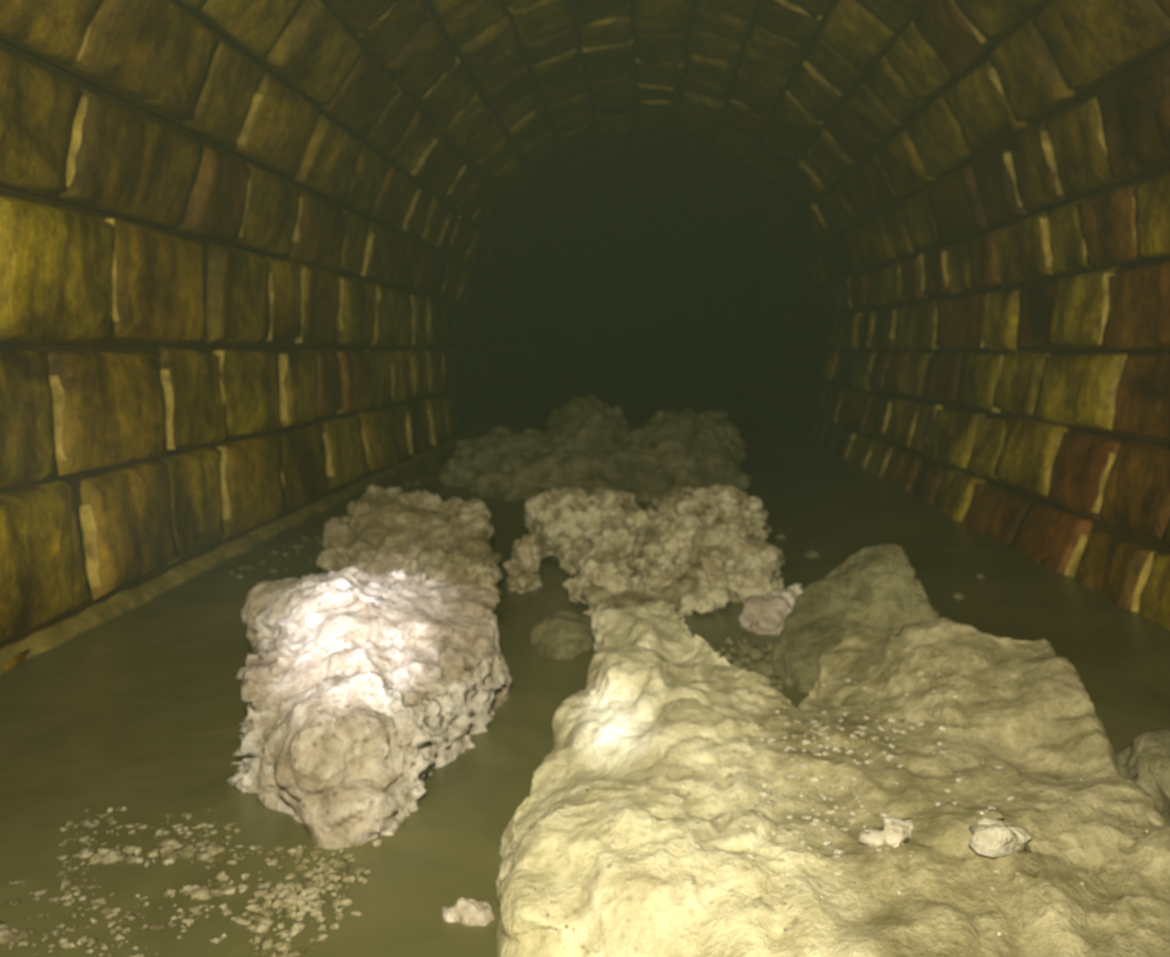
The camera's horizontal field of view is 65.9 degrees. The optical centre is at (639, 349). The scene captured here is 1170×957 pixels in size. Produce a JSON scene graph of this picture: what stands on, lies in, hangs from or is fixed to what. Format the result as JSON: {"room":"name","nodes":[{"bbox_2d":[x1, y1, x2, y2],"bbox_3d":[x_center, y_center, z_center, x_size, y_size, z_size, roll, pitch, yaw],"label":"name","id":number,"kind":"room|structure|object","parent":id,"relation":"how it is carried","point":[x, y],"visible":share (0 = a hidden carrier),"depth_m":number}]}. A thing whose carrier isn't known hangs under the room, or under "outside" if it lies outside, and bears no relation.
{"room":"sewer tunnel","nodes":[
{"label":"sewer tunnel","id":0,"kind":"room"},
{"bbox_2d":[0,186,573,667],"bbox_3d":[-0.972,0.230,5.855,0.105,0.990,14.670,0,0,0],"label":"wall","id":1,"kind":"structure","parent":0,"point":[103,413],"depth_m":1.96},
{"bbox_2d":[0,420,494,673],"bbox_3d":[-0.951,0.468,2.650,0.042,0.036,6.500,0,0,0],"label":"ledge","id":2,"kind":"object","parent":1,"relation":"attached to","point":[43,640],"depth_m":1.87},
{"bbox_2d":[0,0,1169,331],"bbox_3d":[0.024,-0.756,5.920,2.093,0.994,14.785,0,0,0],"label":"ceiling","id":3,"kind":"structure","parent":0,"point":[64,137],"depth_m":2.92},
{"bbox_2d":[0,383,1169,956],"bbox_3d":[-0.025,0.480,5.900,1.874,0.003,14.200,0,0,0],"label":"water","id":4,"kind":"object","parent":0,"point":[141,710],"visible":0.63,"depth_m":1.19},
{"bbox_2d":[0,807,381,956],"bbox_3d":[-0.409,0.479,0.810,0.344,0.010,0.265,0,0,0],"label":"floating debris","id":5,"kind":"object","parent":4,"relation":"on","point":[309,893],"visible":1,"depth_m":0.79},
{"bbox_2d":[227,566,511,849],"bbox_3d":[-0.328,0.456,1.128,0.358,0.311,0.538,0,0,-18],"label":"chunk","id":6,"kind":"object","parent":4,"relation":"in","point":[357,684],"visible":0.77,"depth_m":1.05},
{"bbox_2d":[315,484,502,602],"bbox_3d":[-0.494,0.459,1.901,0.381,0.314,0.643,0,0,-14],"label":"chunk","id":7,"kind":"object","parent":4,"relation":"in","point":[390,529],"visible":0.55,"depth_m":1.88},
{"bbox_2d":[442,897,493,925],"bbox_3d":[-0.148,0.480,0.766,0.051,0.028,0.033,0,0,0],"label":"lump","id":8,"kind":"object","parent":4,"relation":"in","point":[468,912],"visible":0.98,"depth_m":0.76},
{"bbox_2d":[503,532,544,592],"bbox_3d":[-0.245,0.449,1.883,0.089,0.115,0.220,0,0,-5],"label":"lump","id":9,"kind":"object","parent":4,"relation":"in","point":[527,554],"visible":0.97,"depth_m":1.91},
{"bbox_2d":[530,609,594,659],"bbox_3d":[-0.119,0.476,1.459,0.118,0.099,0.127,0,0,0],"label":"lump","id":10,"kind":"object","parent":4,"relation":"on","point":[561,634],"visible":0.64,"depth_m":1.42},
{"bbox_2d":[436,394,754,502],"bbox_3d":[-0.117,0.447,3.269,1.071,0.546,1.011,0,0,-42],"label":"heap","id":11,"kind":"object","parent":4,"relation":"in","point":[590,444],"visible":0.73,"depth_m":3.08},
{"bbox_2d":[229,476,988,697],"bbox_3d":[-0.369,0.478,2.267,1.219,0.048,2.331,0,0,-40],"label":"floating debris","id":12,"kind":"object","parent":4,"relation":"on","point":[748,653],"visible":0.43,"depth_m":1.42},
{"bbox_2d":[524,484,784,616],"bbox_3d":[0.015,0.465,1.886,0.577,0.329,0.717,0,0,0],"label":"chunk","id":13,"kind":"object","parent":4,"relation":"in","point":[701,550],"visible":0.69,"depth_m":1.79},
{"bbox_2d":[738,583,802,634],"bbox_3d":[0.236,0.457,1.560,0.093,0.094,0.144,0,0,42],"label":"lump","id":14,"kind":"object","parent":4,"relation":"on","point":[766,614],"visible":0.56,"depth_m":1.52},
{"bbox_2d":[496,602,1169,956],"bbox_3d":[0.168,0.459,0.898,0.605,0.277,0.833,0,0,0],"label":"fatberg slab","id":15,"kind":"object","parent":4,"relation":"in","point":[647,904],"visible":0.99,"depth_m":0.76},
{"bbox_2d":[533,630,1148,935],"bbox_3d":[0.162,0.386,0.856,0.486,0.113,0.481,0,0,0],"label":"crumbs","id":16,"kind":"object","parent":15,"relation":"on","point":[995,839],"visible":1,"depth_m":0.72},
{"bbox_2d":[771,543,940,692],"bbox_3d":[0.316,0.442,1.335,0.245,0.289,0.191,0,0,0],"label":"fatberg","id":17,"kind":"object","parent":4,"relation":"in","point":[876,587],"visible":0.39,"depth_m":1.32},
{"bbox_2d":[1116,728,1169,825],"bbox_3d":[0.558,0.458,0.750,0.232,0.180,0.417,0,0,0],"label":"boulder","id":18,"kind":"object","parent":4,"relation":"in","point":[1145,761],"depth_m":0.84},
{"bbox_2d":[702,167,1169,629],"bbox_3d":[0.951,0.180,5.893,0.268,1.104,14.760,0,0,0],"label":"wall","id":19,"kind":"structure","parent":0,"point":[1031,353],"depth_m":2.41}
]}

